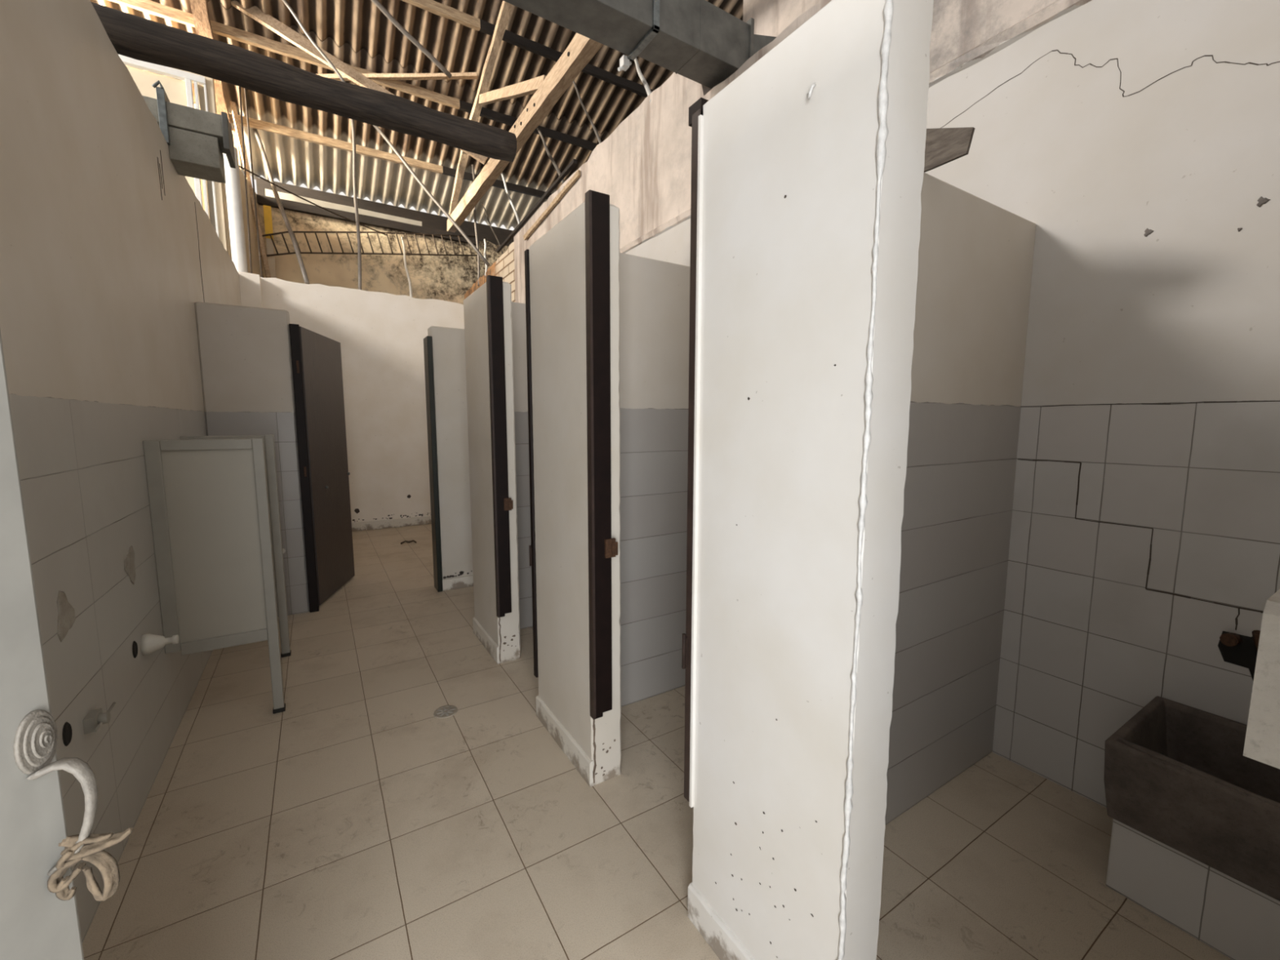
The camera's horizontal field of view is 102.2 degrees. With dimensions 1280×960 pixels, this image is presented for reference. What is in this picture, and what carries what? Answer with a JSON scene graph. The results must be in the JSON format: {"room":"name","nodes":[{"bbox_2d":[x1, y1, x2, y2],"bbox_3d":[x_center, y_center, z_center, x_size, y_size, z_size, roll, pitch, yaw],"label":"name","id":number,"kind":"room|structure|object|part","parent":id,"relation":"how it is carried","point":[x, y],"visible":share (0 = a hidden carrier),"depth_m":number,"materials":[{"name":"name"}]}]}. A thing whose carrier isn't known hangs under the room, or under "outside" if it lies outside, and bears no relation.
{"room":"public restroom","nodes":[
{"label":"public restroom","id":0,"kind":"room"},
{"bbox_2d":[0,0,241,942],"bbox_3d":[-2.390,-0.393,2.493,0.200,2.903,7.300,-4,8,-32],"label":"wall","id":1,"kind":"structure","parent":0,"point":[100,277],"depth_m":1.64,"materials":[{"name":"white paint"}]},
{"bbox_2d":[57,591,75,642],"bbox_3d":[-1.515,0.350,1.362,0.004,0.130,0.118,-4,8,-32],"label":"scar","id":2,"kind":"object","parent":1,"relation":"attached to","point":[66,612],"visible":1,"depth_m":1.35,"materials":[{"name":"concrete"}]},
{"bbox_2d":[62,721,71,746],"bbox_3d":[-1.473,0.653,1.329,0.004,0.062,0.050,-4,8,-32],"label":"drain hole","id":3,"kind":"object","parent":1,"relation":"attached to","point":[67,729],"visible":1,"depth_m":1.33,"materials":[{"name":"black"}]},
{"bbox_2d":[82,702,115,733],"bbox_3d":[-1.540,0.673,1.475,0.043,0.040,0.160,-4,8,-32],"label":"bracket","id":4,"kind":"object","parent":1,"relation":"attached to","point":[92,722],"visible":1,"depth_m":1.44,"materials":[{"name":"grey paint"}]},
{"bbox_2d":[124,545,135,584],"bbox_3d":[-1.815,0.312,1.840,0.004,0.140,0.128,-4,8,-32],"label":"scar","id":5,"kind":"object","parent":1,"relation":"attached to","point":[129,560],"visible":1,"depth_m":1.84,"materials":[{"name":"concrete"}]},
{"bbox_2d":[132,640,137,657],"bbox_3d":[-1.788,0.600,1.829,0.004,0.062,0.050,-4,8,-32],"label":"drain hole","id":6,"kind":"object","parent":1,"relation":"attached to","point":[135,647],"visible":1,"depth_m":1.83,"materials":[{"name":"black"}]},
{"bbox_2d":[140,634,178,655],"bbox_3d":[-1.806,0.610,1.946,0.097,0.075,0.077,-4,8,-32],"label":"plug","id":7,"kind":"object","parent":1,"relation":"attached to","point":[149,643],"visible":1,"depth_m":1.92,"materials":[{"name":"white plastic"}]},
{"bbox_2d":[157,150,204,298],"bbox_3d":[-2.678,-1.450,3.030,0.001,0.684,1.046,-4,8,-32],"label":"trim","id":8,"kind":"structure","parent":1,"relation":"attached to","point":[160,150],"depth_m":2.65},
{"bbox_2d":[142,80,235,183],"bbox_3d":[-2.679,-1.943,2.837,0.687,0.373,0.284,-4,8,-32],"label":"air duct","id":9,"kind":"object","parent":1,"relation":"on","point":[197,140],"visible":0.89,"depth_m":2.87,"materials":[{"name":"metal"}]},
{"bbox_2d":[90,1,516,162],"bbox_3d":[-2.112,-1.823,2.103,3.265,0.180,0.167,-4,8,-32],"label":"ceiling beam","id":10,"kind":"structure","parent":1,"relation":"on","point":[131,36],"depth_m":2.37,"materials":[{"name":"black wood"}]},
{"bbox_2d":[200,168,263,277],"bbox_3d":[-5.106,-1.653,6.674,0.251,4.467,1.644,-3,7,-25],"label":"wall","id":11,"kind":"structure","parent":0,"point":[253,234],"depth_m":6.62,"materials":[{"name":"white paint"}]},
{"bbox_2d":[175,68,228,253],"bbox_3d":[-5.707,-1.928,5.236,2.483,5.333,0.133,-4,8,-32],"label":"window","id":12,"kind":"structure","parent":11,"relation":"in","point":[210,82],"depth_m":5.69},
{"bbox_2d":[117,53,219,238],"bbox_3d":[-5.691,-3.308,5.006,2.427,1.860,0.093,-4,8,-32],"label":"window","id":13,"kind":"structure","parent":12,"relation":"attached to","point":[178,91],"depth_m":5.45,"materials":[{"name":"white glass"}]},
{"bbox_3d":[-4.725,-3.349,5.660,0.053,1.800,0.010,-4,8,-32],"label":"pane","id":14,"kind":"part","parent":13,"relation":"part of","materials":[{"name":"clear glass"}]},
{"bbox_2d":[189,0,271,277],"bbox_3d":[-4.400,-4.076,5.460,0.504,3.575,3.921,-4,8,-32],"label":"roof truss","id":15,"kind":"object","parent":11,"relation":"attached to","point":[199,8],"visible":0.41,"depth_m":6.54,"materials":[{"name":"brown wood"}]},
{"bbox_2d":[107,0,598,151],"bbox_3d":[-2.263,-5.245,7.348,7.733,0.108,0.065,-4,8,-32],"label":"purlin","id":16,"kind":"object","parent":15,"relation":"attached to","point":[148,6],"visible":0.62,"depth_m":6.23,"materials":[{"name":"brown wood"}]},
{"bbox_2d":[317,72,478,80],"bbox_3d":[-3.619,-5.133,6.579,3.018,0.360,0.126,-1,6,-8],"label":"brace","id":17,"kind":"object","parent":16,"relation":"attached to","point":[442,75],"visible":0.5,"depth_m":6.64,"materials":[{"name":"beige wood"}]},
{"bbox_2d":[194,103,552,199],"bbox_3d":[-2.900,-4.967,8.402,7.733,0.108,0.065,-4,8,-32],"label":"purlin","id":18,"kind":"object","parent":15,"relation":"attached to","point":[253,123],"visible":0.44,"depth_m":7.65,"materials":[{"name":"brown wood"}]},
{"bbox_2d":[400,0,653,97],"bbox_3d":[-1.679,-5.499,6.381,7.733,0.108,0.064,-4,8,-32],"label":"purlin","id":19,"kind":"object","parent":15,"relation":"attached to","point":[431,6],"visible":0.57,"depth_m":6.46,"materials":[{"name":"brown wood"}]},
{"bbox_2d":[371,0,452,78],"bbox_3d":[-2.737,-5.234,6.016,0.060,0.511,1.147,6,8,40],"label":"rod","id":20,"kind":"object","parent":19,"relation":"hanging from","point":[376,2],"visible":1,"depth_m":6.06,"materials":[{"name":"grey metal"}]},
{"bbox_2d":[252,128,309,284],"bbox_3d":[-4.549,-3.536,6.503,2.074,2.448,0.066,6,9,43],"label":"rod","id":21,"kind":"object","parent":11,"relation":"on","point":[256,134],"visible":0.95,"depth_m":6.41,"materials":[{"name":"grey metal"}]},
{"bbox_2d":[238,164,386,235],"bbox_3d":[-4.298,-3.709,6.931,0.019,0.183,2.054,3,7,25],"label":"wire","id":22,"kind":"object","parent":11,"relation":"attached to","point":[240,166],"visible":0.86,"depth_m":6.79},
{"bbox_2d":[262,231,477,256],"bbox_3d":[-4.071,-3.519,7.778,3.214,0.886,0.028,-4,8,-32],"label":"ladder","id":23,"kind":"object","parent":11,"relation":"attached to","point":[285,232],"visible":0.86,"depth_m":7.77,"materials":[{"name":"brown metal"}]},
{"bbox_3d":[-4.066,-3.642,7.770,3.198,0.640,0.023,-4,8,-32],"label":"rail","id":24,"kind":"part","parent":23,"relation":"part of","materials":[{"name":"brown metal"}]},
{"bbox_3d":[-4.073,-3.370,7.797,3.214,0.586,0.023,-4,8,-32],"label":"rail","id":25,"kind":"part","parent":23,"relation":"part of","materials":[{"name":"brown metal"}]},
{"bbox_2d":[237,271,262,307],"bbox_3d":[-4.284,-0.757,5.663,0.377,2.915,0.153,-4,8,-32],"label":"wall pier","id":26,"kind":"object","parent":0,"point":[251,291],"visible":0.17,"depth_m":5.51,"materials":[{"name":"white paint"}]},
{"bbox_2d":[260,277,464,522],"bbox_3d":[-3.229,-0.861,6.503,3.063,2.937,0.167,-4,8,-32],"label":"wall","id":27,"kind":"structure","parent":0,"point":[380,335],"depth_m":6.40,"materials":[{"name":"white paint"}]},
{"bbox_2d":[239,86,252,273],"bbox_3d":[-4.362,-3.312,5.709,0.016,2.153,0.319,-4,7,-30],"label":"wire","id":28,"kind":"object","parent":27,"relation":"attached to","point":[240,95],"visible":0.87,"depth_m":5.71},
{"bbox_2d":[244,88,262,277],"bbox_3d":[-4.361,-3.342,5.825,0.017,2.254,0.521,-5,8,-38],"label":"wire","id":29,"kind":"object","parent":27,"relation":"attached to","point":[245,91],"visible":0.87,"depth_m":5.83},
{"bbox_2d":[351,119,361,289],"bbox_3d":[-3.659,-3.644,6.656,0.058,2.650,1.321,-3,7,-27],"label":"rod","id":30,"kind":"object","parent":27,"relation":"on","point":[354,181],"visible":0.92,"depth_m":6.60,"materials":[{"name":"grey metal"}]},
{"bbox_2d":[351,515,431,531],"bbox_3d":[-3.018,0.544,6.676,2.687,0.107,0.033,-4,8,-32],"label":"baseboard","id":31,"kind":"structure","parent":27,"relation":"attached to","point":[388,523],"depth_m":6.56,"materials":[{"name":"paint"}]},
{"bbox_2d":[352,494,431,521],"bbox_3d":[-3.144,0.348,6.592,1.086,0.304,0.001,-4,8,-32],"label":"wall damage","id":32,"kind":"structure","parent":27,"relation":"attached to","point":[357,510],"depth_m":6.58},
{"bbox_2d":[400,236,412,297],"bbox_3d":[-3.312,-3.039,7.322,0.050,1.377,1.946,-3,7,-26],"label":"tube","id":33,"kind":"object","parent":27,"relation":"on","point":[402,237],"visible":0.97,"depth_m":7.26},
{"bbox_2d":[258,204,508,304],"bbox_3d":[-3.601,-1.870,8.667,9.667,4.459,0.267,-4,8,-32],"label":"wall","id":34,"kind":"structure","parent":0,"point":[442,277],"depth_m":8.01,"materials":[{"name":"beige paint"}]},
{"bbox_2d":[265,188,422,226],"bbox_3d":[-4.445,-4.090,7.884,2.070,0.180,0.108,-4,8,-32],"label":"wall plate","id":35,"kind":"object","parent":34,"relation":"on","point":[268,193],"visible":0.44,"depth_m":7.77,"materials":[{"name":"grey paint"}]},
{"bbox_2d":[256,194,479,245],"bbox_3d":[-4.060,-3.967,7.943,3.101,0.140,0.091,-4,8,-32],"label":"lintel","id":36,"kind":"object","parent":34,"relation":"attached to","point":[262,200],"visible":0.78,"depth_m":7.80,"materials":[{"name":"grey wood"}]},
{"bbox_2d":[89,0,743,229],"bbox_3d":[-0.992,-6.136,4.002,9.672,3.928,11.519,-4,8,-32],"label":"ceiling","id":37,"kind":"structure","parent":0,"point":[357,33],"depth_m":7.16,"materials":[{"name":"grey metal"}]},
{"bbox_2d":[281,0,345,82],"bbox_3d":[-3.631,-4.885,5.755,0.613,0.786,0.035,-3,7,-22],"label":"rod","id":38,"kind":"object","parent":37,"relation":"hanging from","point":[285,2],"visible":0.93,"depth_m":5.74,"materials":[{"name":"grey metal"}]},
{"bbox_2d":[231,0,488,164],"bbox_3d":[-3.444,-4.825,6.112,3.138,1.634,0.095,-2,7,-17],"label":"brace","id":39,"kind":"object","parent":37,"relation":"attached to","point":[254,12],"visible":0.55,"depth_m":5.95,"materials":[{"name":"beige wood"}]},
{"bbox_2d":[255,177,514,246],"bbox_3d":[-3.006,-4.552,9.629,6.669,0.420,0.174,-4,8,-32],"label":"beam","id":40,"kind":"structure","parent":37,"relation":"attached to","point":[429,220],"depth_m":8.81,"materials":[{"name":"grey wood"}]},
{"bbox_2d":[447,0,603,232],"bbox_3d":[-1.414,-4.864,5.769,0.128,2.251,6.703,-4,8,-32],"label":"roof truss","id":41,"kind":"object","parent":37,"relation":"attached to","point":[548,89],"visible":0.77,"depth_m":5.83,"materials":[{"name":"beige wood"}]},
{"bbox_2d":[82,524,1231,959],"bbox_3d":[-0.632,0.962,4.209,9.667,0.167,12.800,-4,8,-32],"label":"floor","id":42,"kind":"structure","parent":0,"point":[353,820],"depth_m":1.70,"materials":[{"name":"tile"}]},
{"bbox_2d":[142,438,285,714],"bbox_3d":[-1.832,0.457,2.252,0.393,1.270,0.047,-4,8,-32],"label":"privacy screen","id":43,"kind":"object","parent":42,"relation":"on","point":[208,499],"visible":1,"depth_m":2.22,"materials":[{"name":"grey paint"}]},
{"bbox_3d":[-1.850,0.284,2.221,0.350,0.913,0.033,-4,8,-32],"label":"frame","id":44,"kind":"part","parent":43,"relation":"part of","materials":[{"name":"grey paint"}]},
{"bbox_3d":[-1.829,0.278,2.235,0.300,0.817,0.017,-4,8,-32],"label":"panel","id":45,"kind":"part","parent":43,"relation":"part of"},
{"bbox_3d":[-1.685,0.438,2.342,0.040,1.253,0.040,-4,8,-32],"label":"post","id":46,"kind":"part","parent":43,"relation":"part of","materials":[{"name":"white metal"}]},
{"bbox_2d":[179,435,291,657],"bbox_3d":[-2.191,0.392,2.822,0.393,1.270,0.047,-4,8,-32],"label":"privacy screen","id":47,"kind":"object","parent":42,"relation":"on","point":[268,441],"visible":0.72,"depth_m":2.88,"materials":[{"name":"grey paint"}]},
{"bbox_3d":[-2.209,0.220,2.791,0.350,0.913,0.033,-4,8,-32],"label":"frame","id":48,"kind":"part","parent":47,"relation":"part of","materials":[{"name":"grey paint"}]},
{"bbox_3d":[-2.189,0.213,2.805,0.300,0.817,0.017,-4,8,-32],"label":"panel","id":49,"kind":"part","parent":47,"relation":"part of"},
{"bbox_3d":[-2.044,0.374,2.912,0.040,1.253,0.040,-4,8,-32],"label":"post","id":50,"kind":"part","parent":47,"relation":"part of","materials":[{"name":"white metal"}]},
{"bbox_2d":[222,146,248,272],"bbox_3d":[-4.462,-1.476,5.854,0.140,4.300,0.133,-4,8,-32],"label":"drain pipe","id":51,"kind":"object","parent":42,"relation":"on","point":[233,187],"visible":0.32,"depth_m":5.65,"materials":[{"name":"white plastic"}]},
{"bbox_2d":[262,204,275,277],"bbox_3d":[-5.169,-1.649,7.395,0.087,4.300,0.093,-4,8,-32],"label":"post","id":52,"kind":"object","parent":42,"relation":"on","point":[267,209],"visible":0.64,"depth_m":7.17,"materials":[{"name":"metal"}]},
{"bbox_3d":[-5.167,-3.571,7.179,0.087,0.433,0.093,-4,8,-32],"label":"post","id":53,"kind":"part","parent":52,"relation":"part of","materials":[{"name":"yellow metal"}]},
{"bbox_2d":[194,302,473,617],"bbox_3d":[-1.566,-0.158,4.099,2.870,2.080,0.180,-4,8,-32],"label":"wall","id":54,"kind":"structure","parent":42,"relation":"on","point":[251,361],"depth_m":3.54,"materials":[{"name":"grey paint"}]},
{"bbox_2d":[299,326,355,605],"bbox_3d":[-2.406,-0.111,3.998,0.057,1.973,0.757,-1,7,-12],"label":"door","id":55,"kind":"structure","parent":54,"relation":"in","point":[321,355],"depth_m":3.94,"materials":[{"name":"brown wood"}]},
{"bbox_3d":[-0.957,0.798,4.514,1.477,0.090,0.030,-4,8,-32],"label":"baseboard","id":56,"kind":"part","parent":54,"relation":"part of","materials":[{"name":"paint"}]},
{"bbox_2d":[400,539,417,544],"bbox_3d":[-2.578,0.690,5.750,0.165,0.032,0.074,-3,7,-26],"label":"twig","id":57,"kind":"object","parent":42,"relation":"on","point":[413,540],"visible":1,"depth_m":5.75,"materials":[{"name":"brown wood"}]},
{"bbox_2d":[433,705,457,718],"bbox_3d":[-0.904,1.078,2.404,0.107,0.005,0.107,-4,8,-32],"label":"floor drain","id":58,"kind":"object","parent":42,"relation":"on","point":[446,711],"visible":1,"depth_m":2.40,"materials":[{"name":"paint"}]},
{"bbox_2d":[463,275,533,664],"bbox_3d":[-0.289,-0.076,3.359,1.495,2.087,0.558,-4,8,-32],"label":"wall","id":59,"kind":"structure","parent":42,"relation":"on","point":[495,330],"depth_m":2.89,"materials":[{"name":"beige paint"}]},
{"bbox_3d":[-0.928,0.952,3.095,0.015,0.101,0.520,-4,8,-32],"label":"baseboard","id":60,"kind":"part","parent":59,"relation":"part of","materials":[{"name":"paint"}]},
{"bbox_3d":[-0.712,0.131,2.793,0.047,0.067,0.015,-4,8,-32],"label":"strike plate","id":61,"kind":"part","parent":59,"relation":"part of","materials":[{"name":"metal"}]},
{"bbox_2d":[524,190,689,786],"bbox_3d":[0.302,0.031,2.417,1.499,2.087,0.623,-4,8,-32],"label":"wall","id":62,"kind":"structure","parent":42,"relation":"on","point":[607,329],"depth_m":2.10,"materials":[{"name":"beige paint"}]},
{"bbox_3d":[-0.325,1.060,2.140,0.015,0.101,0.550,-4,8,-32],"label":"baseboard","id":63,"kind":"part","parent":62,"relation":"part of","materials":[{"name":"paint"}]},
{"bbox_3d":[-0.267,0.076,2.065,0.127,2.073,0.550,-4,8,-32],"label":"panel","id":64,"kind":"part","parent":62,"relation":"part of","materials":[{"name":"beige paint"}]},
{"bbox_3d":[-0.102,0.241,1.825,0.047,0.067,0.015,-4,8,-32],"label":"strike plate","id":65,"kind":"part","parent":62,"relation":"part of","materials":[{"name":"metal"}]},
{"bbox_2d":[681,0,1035,959],"bbox_3d":[0.876,0.137,1.507,1.499,2.080,0.515,-4,8,-32],"label":"wall","id":66,"kind":"structure","parent":42,"relation":"on","point":[859,315],"depth_m":1.09,"materials":[{"name":"white paint"}]},
{"bbox_3d":[0.259,1.165,1.213,0.015,0.100,0.463,-4,8,-32],"label":"baseboard","id":67,"kind":"part","parent":66,"relation":"part of","materials":[{"name":"white paint"}]},
{"bbox_3d":[0.317,0.181,1.139,0.127,2.073,0.463,-4,8,-32],"label":"panel","id":68,"kind":"part","parent":66,"relation":"part of","materials":[{"name":"white paint"}]},
{"bbox_2d":[924,127,974,172],"bbox_3d":[0.759,-1.006,1.592,0.010,0.202,0.510,-4,8,-32],"label":"wooden board","id":69,"kind":"object","parent":66,"relation":"on","point":[943,146],"visible":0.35,"depth_m":1.44,"materials":[{"name":"brown wood"}]},
{"bbox_2d":[1103,696,1279,959],"bbox_3d":[1.654,0.966,1.338,0.449,0.473,0.603,-4,8,-32],"label":"trough","id":70,"kind":"object","parent":42,"relation":"on","point":[1195,842],"visible":1,"depth_m":1.36,"materials":[{"name":"concrete"}]},
{"bbox_2d":[742,0,820,36],"bbox_3d":[1.975,-1.282,2.491,0.133,4.685,4.233,-4,8,-32],"label":"wall","id":71,"kind":"structure","parent":0,"point":[771,18],"depth_m":3.75,"materials":[{"name":"beige paint"}]},
{"bbox_2d":[464,0,1279,808],"bbox_3d":[-0.182,-1.086,4.696,0.220,3.797,10.200,-4,8,-32],"label":"wall","id":72,"kind":"structure","parent":0,"point":[1188,310],"depth_m":1.72,"materials":[{"name":"white paint"}]},
{"bbox_2d":[373,124,490,266],"bbox_3d":[-2.974,-4.063,7.337,1.624,1.979,0.054,0,6,-1],"label":"rod","id":73,"kind":"object","parent":72,"relation":"on","point":[376,127],"visible":0.93,"depth_m":7.32,"materials":[{"name":"grey metal"}]},
{"bbox_2d":[471,164,479,286],"bbox_3d":[-2.580,-4.026,8.130,0.054,2.010,0.596,-2,7,-21],"label":"rod","id":74,"kind":"object","parent":72,"relation":"attached to","point":[473,165],"visible":0.75,"depth_m":8.10,"materials":[{"name":"grey metal"}]},
{"bbox_2d":[484,239,487,275],"bbox_3d":[-2.421,-3.501,8.090,0.050,0.859,1.040,-2,7,-16],"label":"rod","id":75,"kind":"object","parent":72,"relation":"attached to","point":[485,242],"visible":0.76,"depth_m":8.20,"materials":[{"name":"grey metal"}]},
{"bbox_2d":[480,202,503,254],"bbox_3d":[-2.312,-3.956,8.036,0.038,1.633,2.548,-3,7,-22],"label":"rod","id":76,"kind":"object","parent":72,"relation":"attached to","point":[481,202],"visible":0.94,"depth_m":7.98,"materials":[{"name":"metal"}]},
{"bbox_2d":[501,172,520,231],"bbox_3d":[-1.869,-4.068,7.394,0.050,1.810,2.492,-2,7,-20],"label":"rod","id":77,"kind":"object","parent":72,"relation":"attached to","point":[502,175],"visible":0.81,"depth_m":7.26,"materials":[{"name":"grey metal"}]},
{"bbox_2d":[496,159,577,253],"bbox_3d":[-1.281,-3.087,5.994,0.041,0.214,2.470,-4,8,-32],"label":"rail","id":78,"kind":"object","parent":72,"relation":"attached to","point":[572,164],"visible":1,"depth_m":5.70,"materials":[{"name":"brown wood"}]},
{"bbox_2d":[537,128,564,187],"bbox_3d":[-1.136,-4.107,6.480,0.053,2.029,2.876,-2,7,-16],"label":"rod","id":79,"kind":"object","parent":72,"relation":"attached to","point":[550,157],"visible":0.85,"depth_m":6.36,"materials":[{"name":"grey metal"}]},
{"bbox_2d":[523,169,580,240],"bbox_3d":[-0.974,-2.892,5.517,0.034,0.218,1.505,-4,8,-32],"label":"steel angle","id":80,"kind":"object","parent":72,"relation":"attached to","point":[577,175],"visible":1,"depth_m":5.39,"materials":[{"name":"beige metal"}]},
{"bbox_2d":[573,80,601,143],"bbox_3d":[-0.635,-4.223,5.802,0.042,2.336,2.875,-1,7,-13],"label":"rod","id":81,"kind":"object","parent":72,"relation":"attached to","point":[574,82],"visible":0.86,"depth_m":5.46,"materials":[{"name":"grey metal"}]},
{"bbox_2d":[502,0,776,88],"bbox_3d":[-0.448,-2.577,2.646,3.411,0.397,0.392,-4,7,-30],"label":"air duct","id":82,"kind":"object","parent":72,"relation":"attached to","point":[698,41],"visible":0.87,"depth_m":2.95,"materials":[{"name":"metal"}]},
{"bbox_2d":[634,57,651,102],"bbox_3d":[0.006,-4.270,5.409,0.054,2.531,3.389,0,6,-3],"label":"rod","id":83,"kind":"object","parent":72,"relation":"attached to","point":[646,85],"visible":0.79,"depth_m":4.96,"materials":[{"name":"white plastic"}]},
{"bbox_2d":[523,0,1092,303],"bbox_3d":[0.411,-1.821,3.434,0.027,0.073,7.583,-4,8,-32],"label":"trim","id":84,"kind":"structure","parent":72,"relation":"attached to","point":[1058,8],"depth_m":1.97,"materials":[{"name":"beige wood"}]},
{"bbox_2d":[940,49,1279,630],"bbox_3d":[1.550,-0.544,1.763,0.001,1.911,1.251,-4,8,-32],"label":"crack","id":85,"kind":"structure","parent":72,"relation":"attached to","point":[1117,59],"depth_m":1.67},
{"bbox_2d":[1143,227,1153,236],"bbox_3d":[1.612,-0.786,1.635,0.004,0.028,0.024,-4,8,-32],"label":"scar","id":86,"kind":"object","parent":72,"relation":"attached to","point":[1147,231],"visible":1,"depth_m":1.64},
{"bbox_2d":[1217,630,1260,680],"bbox_3d":[1.774,0.512,1.479,0.055,0.199,0.169,-4,8,-32],"label":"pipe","id":87,"kind":"object","parent":72,"relation":"attached to","point":[1236,649],"visible":0.52,"depth_m":1.51,"materials":[{"name":"metal"}]},
{"bbox_2d":[1256,196,1271,207],"bbox_3d":[1.736,-0.777,1.437,0.004,0.030,0.026,-4,8,-32],"label":"scar","id":88,"kind":"object","parent":72,"relation":"attached to","point":[1261,200],"visible":1,"depth_m":1.44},
{"bbox_3d":[0.752,-0.078,0.194,3.063,2.800,0.167,-4,8,-32],"label":"wall","id":89,"kind":"structure","parent":0,"visible":0},
{"bbox_2d":[0,329,97,959],"bbox_3d":[-0.446,0.314,0.046,0.071,2.017,0.824,-1,6,-8],"label":"door","id":90,"kind":"structure","parent":89,"relation":"in","point":[35,924],"depth_m":0.42,"materials":[{"name":"grey paint"}]},
{"bbox_3d":[-0.484,0.263,0.435,0.035,0.146,0.033,-1,6,-8],"label":"handle","id":91,"kind":"part","parent":90,"relation":"part of","materials":[{"name":"paint"}]},
{"bbox_2d":[47,827,133,901],"bbox_3d":[-0.475,0.335,0.450,0.057,0.071,0.025,-4,8,-32],"label":"rope","id":92,"kind":"object","parent":90,"relation":"attached to","point":[93,851],"visible":1,"depth_m":0.44,"materials":[{"name":"beige fabric"}]},
{"bbox_2d":[1243,589,1279,768],"bbox_3d":[0.787,0.209,0.486,0.235,0.166,0.240,-4,8,-32],"label":"concrete slab","id":93,"kind":"object","parent":89,"relation":"attached to","point":[1262,740],"visible":1,"depth_m":0.52,"materials":[{"name":"white concrete"}]}
]}

